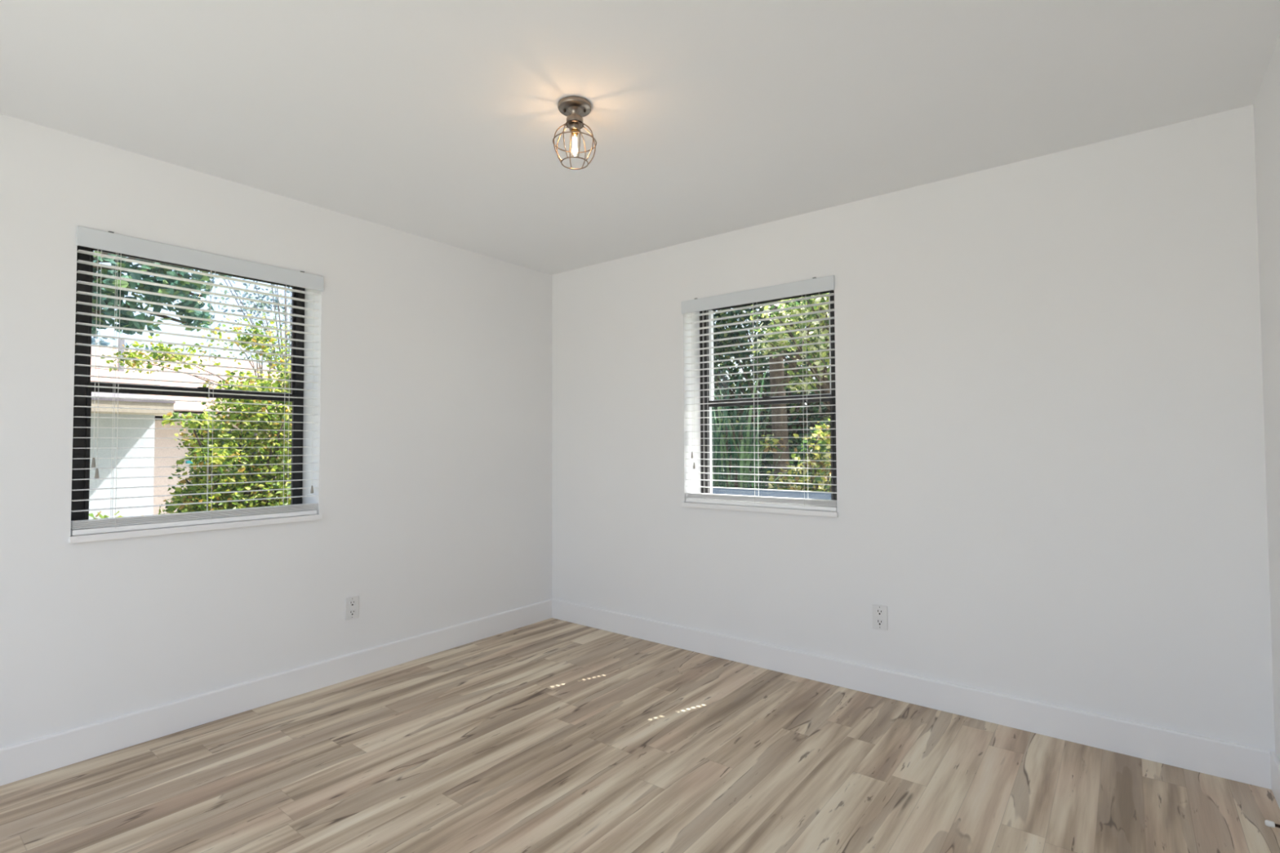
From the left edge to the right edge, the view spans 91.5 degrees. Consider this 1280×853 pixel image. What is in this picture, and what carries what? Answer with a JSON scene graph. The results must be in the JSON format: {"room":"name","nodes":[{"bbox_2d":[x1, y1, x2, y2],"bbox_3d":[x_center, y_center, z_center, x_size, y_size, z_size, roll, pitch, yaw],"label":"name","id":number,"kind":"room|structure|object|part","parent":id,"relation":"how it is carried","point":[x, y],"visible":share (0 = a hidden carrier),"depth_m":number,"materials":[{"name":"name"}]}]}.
{"room":"empty bedroom","nodes":[
{"label":"empty bedroom","id":0,"kind":"room"},
{"bbox_2d":[0,113,551,748],"bbox_3d":[-1.881,0.243,3.012,0.220,2.740,4.240,-2,-2,38],"label":"wall","id":1,"kind":"structure","parent":0,"point":[433,418],"depth_m":3.05,"materials":[{"name":"white paint"}]},
{"bbox_2d":[68,245,322,543],"bbox_3d":[-1.995,-0.153,2.861,0.241,1.232,0.954,-2,-2,38],"label":"window","id":2,"kind":"structure","parent":1,"relation":"in","point":[82,446],"depth_m":2.67,"materials":[{"name":"brown metal"}]},
{"bbox_3d":[-2.054,0.124,2.920,0.018,0.601,0.830,-2,-2,38],"label":"sash","id":3,"kind":"part","parent":2,"relation":"part of","materials":[{"name":"brown metal"}]},
{"bbox_3d":[-2.071,-0.441,2.948,0.018,0.607,0.826,-2,-2,38],"label":"sash","id":4,"kind":"part","parent":2,"relation":"part of","materials":[{"name":"brown metal"}]},
{"bbox_3d":[-1.979,0.449,2.833,0.206,0.025,0.954,-2,-2,38],"label":"sill","id":5,"kind":"part","parent":2,"relation":"part of","materials":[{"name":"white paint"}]},
{"bbox_2d":[71,226,324,535],"bbox_3d":[-1.932,-0.172,2.812,0.072,1.214,0.950,-2,-2,38],"label":"window blind","id":6,"kind":"object","parent":2,"relation":"attached to","point":[109,241],"visible":0.98,"depth_m":2.74,"materials":[{"name":"white plastic"}]},
{"bbox_3d":[-2.167,-0.303,2.480,0.002,0.857,0.002,0,-2,-16],"label":"pull cord","id":7,"kind":"part","parent":6,"relation":"part of","materials":[{"name":"white plastic"}]},
{"bbox_3d":[-2.160,-0.282,2.488,0.002,0.900,0.002,0,-2,2],"label":"pull cord","id":8,"kind":"part","parent":6,"relation":"part of","materials":[{"name":"white plastic"}]},
{"bbox_3d":[-2.151,-0.158,2.545,0.001,1.145,0.001,-2,-2,38],"label":"lift cord","id":9,"kind":"part","parent":6,"relation":"part of","materials":[{"name":"white fabric"}]},
{"bbox_3d":[-2.141,-0.157,2.558,0.050,1.145,0.013,-2,-2,38],"label":"ladder cord","id":10,"kind":"part","parent":6,"relation":"part of","materials":[{"name":"white fabric"}]},
{"bbox_3d":[-1.937,0.424,2.800,0.043,0.021,0.930,-2,-2,38],"label":"rail","id":11,"kind":"part","parent":6,"relation":"part of","materials":[{"name":"white plastic"}]},
{"bbox_3d":[-1.945,-0.151,2.809,0.001,1.145,0.001,-2,-2,38],"label":"lift cord","id":12,"kind":"part","parent":6,"relation":"part of","materials":[{"name":"white fabric"}]},
{"bbox_3d":[-1.935,-0.150,2.822,0.050,1.145,0.013,-2,-2,38],"label":"ladder cord","id":13,"kind":"part","parent":6,"relation":"part of","materials":[{"name":"white fabric"}]},
{"bbox_3d":[-1.747,-0.144,3.063,0.001,1.145,0.001,-2,-2,38],"label":"lift cord","id":14,"kind":"part","parent":6,"relation":"part of","materials":[{"name":"white fabric"}]},
{"bbox_3d":[-1.737,-0.144,3.076,0.050,1.145,0.013,-2,-2,38],"label":"ladder cord","id":15,"kind":"part","parent":6,"relation":"part of","materials":[{"name":"white fabric"}]},
{"bbox_3d":[-1.649,-0.209,3.141,0.002,1.012,0.002,0,-2,-16],"label":"tilt cord","id":16,"kind":"part","parent":6,"relation":"part of","materials":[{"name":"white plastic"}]},
{"bbox_2d":[0,598,552,786],"bbox_3d":[-1.785,1.244,2.910,0.014,0.130,3.800,-2,-2,38],"label":"baseboard","id":17,"kind":"structure","parent":1,"relation":"attached to","point":[20,761],"depth_m":2.82,"materials":[{"name":"white wood"}]},
{"bbox_2d":[345,595,359,620],"bbox_3d":[-1.513,0.953,3.274,0.008,0.116,0.071,-2,-2,38],"label":"wall outlet","id":18,"kind":"object","parent":1,"relation":"attached to","point":[352,603],"visible":1,"depth_m":3.27,"materials":[{"name":"white plastic"}]},
{"bbox_2d":[349,600,355,606],"bbox_3d":[-1.511,0.929,3.274,0.003,0.028,0.033,-2,-2,38],"label":"receptacle","id":19,"kind":"object","parent":18,"relation":"attached to","point":[352,602],"depth_m":3.27,"materials":[{"name":"white plastic"}]},
{"bbox_2d":[349,609,355,615],"bbox_3d":[-1.511,0.978,3.272,0.003,0.028,0.033,-2,-2,38],"label":"receptacle","id":20,"kind":"object","parent":18,"relation":"attached to","point":[352,612],"depth_m":3.27,"materials":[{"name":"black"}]},
{"bbox_2d":[0,0,1279,275],"bbox_3d":[-0.373,-1.228,1.874,4.060,0.120,4.240,-2,-2,38],"label":"ceiling","id":21,"kind":"structure","parent":0,"point":[435,120],"depth_m":2.16,"materials":[{"name":"paint"}]},
{"bbox_2d":[552,96,596,169],"bbox_3d":[-0.234,-1.050,2.238,0.158,0.215,0.158,-2,-2,38],"label":"ceiling light","id":22,"kind":"object","parent":21,"relation":"attached to","point":[575,108],"visible":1,"depth_m":2.22,"materials":[{"name":"silver metal"}]},
{"bbox_3d":[-0.235,-1.123,2.240,0.052,0.028,0.052,-2,-2,38],"label":"stem","id":23,"kind":"part","parent":22,"relation":"part of","materials":[{"name":"silver metal"}]},
{"bbox_2d":[568,121,580,131],"bbox_3d":[-0.234,-1.081,2.239,0.039,0.036,0.039,-2,-2,38],"label":"socket","id":24,"kind":"object","parent":22,"relation":"attached to","point":[573,126],"depth_m":2.22,"materials":[{"name":"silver metal"}]},
{"bbox_2d":[0,617,1279,852],"bbox_3d":[-0.363,1.321,1.799,3.620,0.100,3.800,-2,-2,38],"label":"floor","id":25,"kind":"structure","parent":0,"point":[552,735],"depth_m":2.30,"materials":[{"name":"brown wood"}]},
{"bbox_2d":[551,104,1275,751],"bbox_3d":[0.956,0.241,3.349,3.840,2.740,0.220,-2,-2,38],"label":"wall","id":26,"kind":"structure","parent":0,"point":[1051,446],"depth_m":2.74,"materials":[{"name":"white paint"}]},
{"bbox_2d":[681,289,838,517],"bbox_3d":[0.692,-0.144,3.550,0.946,1.232,0.241,-2,-2,38],"label":"window","id":27,"kind":"structure","parent":26,"relation":"in","point":[704,449],"depth_m":3.64,"materials":[{"name":"brown metal"}]},
{"bbox_2d":[680,275,836,511],"bbox_3d":[0.643,-0.163,3.487,0.942,1.214,0.072,-2,-2,38],"label":"window blind","id":28,"kind":"object","parent":27,"relation":"attached to","point":[815,285],"visible":0.99,"depth_m":3.46,"materials":[{"name":"white plastic"}]},
{"bbox_3d":[0.310,-0.277,3.722,0.002,0.857,0.002,0,-2,2],"label":"pull cord","id":29,"kind":"part","parent":28,"relation":"part of","materials":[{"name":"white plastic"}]},
{"bbox_3d":[0.321,-0.246,3.712,0.002,0.920,0.002,0,-2,2],"label":"pull cord","id":30,"kind":"part","parent":28,"relation":"part of","materials":[{"name":"white fabric"}]},
{"bbox_3d":[0.381,-0.134,3.702,0.001,1.145,0.001,-2,-2,38],"label":"lift cord","id":31,"kind":"part","parent":28,"relation":"part of","materials":[{"name":"white fabric"}]},
{"bbox_3d":[0.394,-0.134,3.692,0.013,1.145,0.050,-2,-2,38],"label":"ladder cord","id":32,"kind":"part","parent":28,"relation":"part of","materials":[{"name":"white fabric"}]},
{"bbox_3d":[0.641,-0.141,3.499,0.001,1.145,0.001,-2,-2,38],"label":"lift cord","id":33,"kind":"part","parent":28,"relation":"part of","materials":[{"name":"white fabric"}]},
{"bbox_3d":[0.654,-0.141,3.489,0.013,1.145,0.050,-2,-2,38],"label":"ladder cord","id":34,"kind":"part","parent":28,"relation":"part of","materials":[{"name":"white fabric"}]},
{"bbox_3d":[0.651,0.433,3.477,0.922,0.021,0.043,-2,-2,38],"label":"rail","id":35,"kind":"part","parent":28,"relation":"part of","materials":[{"name":"white plastic"}]},
{"bbox_3d":[0.883,-0.147,3.311,0.013,1.145,0.050,-2,-2,38],"label":"ladder cord","id":36,"kind":"part","parent":28,"relation":"part of","materials":[{"name":"white fabric"}]},
{"bbox_3d":[0.934,-0.416,3.239,0.002,0.612,0.002,0,-2,-16],"label":"tilt cord","id":37,"kind":"part","parent":28,"relation":"part of","materials":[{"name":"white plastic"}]},
{"bbox_3d":[0.684,0.459,3.518,0.946,0.025,0.206,-2,-2,38],"label":"sill","id":38,"kind":"part","parent":27,"relation":"part of","materials":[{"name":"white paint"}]},
{"bbox_3d":[0.738,0.134,3.619,0.791,0.601,0.018,-2,-2,38],"label":"sash","id":39,"kind":"part","parent":27,"relation":"part of","materials":[{"name":"brown metal"}]},
{"bbox_3d":[0.747,-0.432,3.651,0.787,0.607,0.018,-2,-2,38],"label":"sash","id":40,"kind":"part","parent":27,"relation":"part of","materials":[{"name":"brown metal"}]},
{"bbox_2d":[712,486,831,499],"bbox_3d":[0.457,1.067,4.909,4.100,1.185,0.100,-2,-2,38],"label":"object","id":41,"kind":"object","parent":26,"relation":"in","point":[816,495],"depth_m":4.47,"materials":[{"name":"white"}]},
{"bbox_2d":[871,604,888,630],"bbox_3d":[1.164,0.925,3.023,0.071,0.116,0.008,-2,-2,38],"label":"wall outlet","id":42,"kind":"object","parent":26,"relation":"attached to","point":[879,611],"visible":1,"depth_m":3.02,"materials":[{"name":"white plastic"}]},
{"bbox_2d":[875,608,883,615],"bbox_3d":[1.163,0.901,3.022,0.033,0.028,0.003,-2,-2,38],"label":"receptacle","id":43,"kind":"object","parent":42,"relation":"attached to","point":[878,611],"depth_m":3.02,"materials":[{"name":"white plastic"}]},
{"bbox_2d":[876,618,883,626],"bbox_3d":[1.163,0.950,3.021,0.033,0.028,0.003,-2,-2,38],"label":"receptacle","id":44,"kind":"object","parent":42,"relation":"attached to","point":[879,621],"depth_m":3.02,"materials":[{"name":"white plastic"}]},
{"bbox_2d":[551,599,1271,789],"bbox_3d":[0.801,1.245,3.294,3.592,0.130,0.014,-2,-2,38],"label":"baseboard","id":45,"kind":"structure","parent":26,"relation":"attached to","point":[1250,765],"depth_m":2.77,"materials":[{"name":"white wood"}]},
{"bbox_2d":[1253,35,1279,760],"bbox_3d":[1.079,0.159,0.565,0.220,2.740,4.020,-2,-2,38],"label":"wall","id":46,"kind":"structure","parent":0,"point":[1267,102],"depth_m":2.10,"materials":[{"name":"white paint"}]},
{"bbox_2d":[1264,819,1279,827],"bbox_3d":[1.910,1.192,1.855,0.071,0.025,0.025,-2,-2,38],"label":"door stop","id":47,"kind":"object","parent":46,"relation":"attached to","point":[1268,823],"visible":1,"depth_m":1.86,"materials":[{"name":"white rubber"}]},
{"bbox_2d":[1270,751,1279,808],"bbox_3d":[1.058,1.168,0.694,0.014,0.130,3.800,-2,-2,38],"label":"baseboard","id":48,"kind":"structure","parent":46,"relation":"attached to","point":[1275,762],"depth_m":2.12,"materials":[{"name":"white wood"}]},
{"label":"outside","id":49,"kind":"structure","parent":0,"visible":0},
{"bbox_3d":[-0.383,2.116,16.891,75.000,0.200,60.000,-2,-2,38],"label":"ground","id":50,"kind":"structure","parent":49,"visible":0},
{"bbox_2d":[88,511,143,519],"bbox_3d":[-3.537,1.123,4.416,0.806,1.093,1.201,-2,-2,38],"label":"shrub","id":51,"kind":"object","parent":50,"relation":"on","point":[99,514],"visible":0.02,"depth_m":4.33,"materials":[{"name":"green plant"}]},
{"bbox_2d":[91,333,185,353],"bbox_3d":[-17.885,-0.847,21.281,3.111,6.131,5.366,-2,-2,38],"label":"tree","id":52,"kind":"object","parent":50,"relation":"on","point":[93,340],"visible":0.02,"depth_m":20.74,"materials":[{"name":"green plant"}]},
{"bbox_2d":[91,251,231,337],"bbox_3d":[-4.503,-0.179,4.809,1.465,3.742,2.768,-2,-2,38],"label":"tree","id":53,"kind":"object","parent":50,"relation":"on","point":[104,281],"visible":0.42,"depth_m":5.21,"materials":[{"name":"green plant"}]},
{"bbox_2d":[88,338,292,519],"bbox_3d":[-10.245,0.067,7.957,8.520,3.450,13.900,-2,-2,38],"label":"house","id":54,"kind":"structure","parent":50,"relation":"on","point":[104,450],"depth_m":7.44,"materials":[{"name":"white paint"}]},
{"bbox_3d":[-6.583,0.559,10.066,0.080,0.040,1.250,-2,-2,38],"label":"window trim","id":55,"kind":"part","parent":54,"relation":"part of","materials":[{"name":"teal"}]},
{"bbox_2d":[100,312,291,448],"bbox_3d":[-4.225,0.259,6.482,0.840,2.945,2.138,-2,-2,38],"label":"tree","id":56,"kind":"object","parent":50,"relation":"on","point":[156,356],"visible":0.4,"depth_m":6.39,"materials":[{"name":"green plant"}]},
{"bbox_2d":[158,356,292,514],"bbox_3d":[-3.257,0.541,5.321,1.610,2.379,1.336,1,-2,-26],"label":"shrub","id":57,"kind":"object","parent":50,"relation":"on","point":[200,437],"visible":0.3,"depth_m":5.06,"materials":[{"name":"green plant"}]},
{"bbox_3d":[-3.273,0.671,5.266,1.225,2.055,0.855,1,-2,-37],"label":"stem","id":58,"kind":"part","parent":57,"relation":"part of","materials":[{"name":"green plant"}]},
{"bbox_2d":[177,273,291,368],"bbox_3d":[-10.674,-2.063,17.593,3.536,8.282,5.366,-2,-2,38],"label":"tree","id":59,"kind":"object","parent":50,"relation":"on","point":[261,305],"visible":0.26,"depth_m":17.63,"materials":[{"name":"green plant"}]},
{"bbox_2d":[711,411,745,487],"bbox_3d":[0.599,0.769,6.845,1.229,1.899,1.168,-2,-2,38],"label":"plant","id":60,"kind":"object","parent":50,"relation":"on","point":[717,411],"visible":0.02,"depth_m":6.80,"materials":[{"name":"green plant"}]},
{"bbox_2d":[711,368,803,489],"bbox_3d":[0.803,0.590,5.508,1.336,2.174,1.153,-2,-2,38],"label":"plant","id":61,"kind":"object","parent":50,"relation":"on","point":[735,459],"visible":0.29,"depth_m":5.45,"materials":[{"name":"green plant"}]},
{"bbox_2d":[711,297,830,459],"bbox_3d":[1.693,-0.214,7.907,3.859,3.923,1.008,-2,-2,38],"label":"tree","id":62,"kind":"object","parent":50,"relation":"on","point":[814,417],"visible":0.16,"depth_m":7.98,"materials":[{"name":"green plant"}]},
{"bbox_2d":[711,420,831,491],"bbox_3d":[1.585,0.828,7.159,2.567,1.822,0.909,-2,-2,38],"label":"shrub","id":63,"kind":"object","parent":50,"relation":"on","point":[769,463],"visible":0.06,"depth_m":7.15,"materials":[{"name":"green plant"}]},
{"bbox_3d":[1.601,0.940,7.159,2.044,1.598,0.454,-2,-2,38],"label":"stem","id":64,"kind":"part","parent":63,"relation":"part of","materials":[{"name":"green plant"}]},
{"bbox_2d":[711,402,831,488],"bbox_3d":[2.200,0.657,8.463,9.598,2.200,0.130,-2,-2,38],"label":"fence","id":65,"kind":"object","parent":50,"relation":"on","point":[802,404],"visible":0.02,"depth_m":8.41,"materials":[{"name":"brown wood"}]},
{"bbox_2d":[749,293,830,411],"bbox_3d":[1.526,0.136,5.640,0.622,3.084,1.260,1,-2,-39],"label":"tree","id":66,"kind":"object","parent":50,"relation":"on","point":[826,385],"visible":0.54,"depth_m":5.60,"materials":[{"name":"green plant"}]},
{"bbox_2d":[768,301,813,489],"bbox_3d":[1.667,-0.002,6.473,0.628,3.407,0.193,-1,-2,23],"label":"bare trunk","id":67,"kind":"object","parent":50,"relation":"on","point":[784,433],"visible":0.24,"depth_m":6.50,"materials":[{"name":"brown plant"}]},
{"bbox_2d":[755,418,831,492],"bbox_3d":[1.399,0.788,5.014,0.984,1.752,0.655,-2,-2,38],"label":"shrub","id":68,"kind":"object","parent":50,"relation":"on","point":[810,456],"visible":0.27,"depth_m":4.94,"materials":[{"name":"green plant"}]},
{"bbox_3d":[1.418,0.892,4.978,0.756,1.543,0.421,-2,-2,38],"label":"stem","id":69,"kind":"part","parent":68,"relation":"part of","materials":[{"name":"green plant"}]}
]}

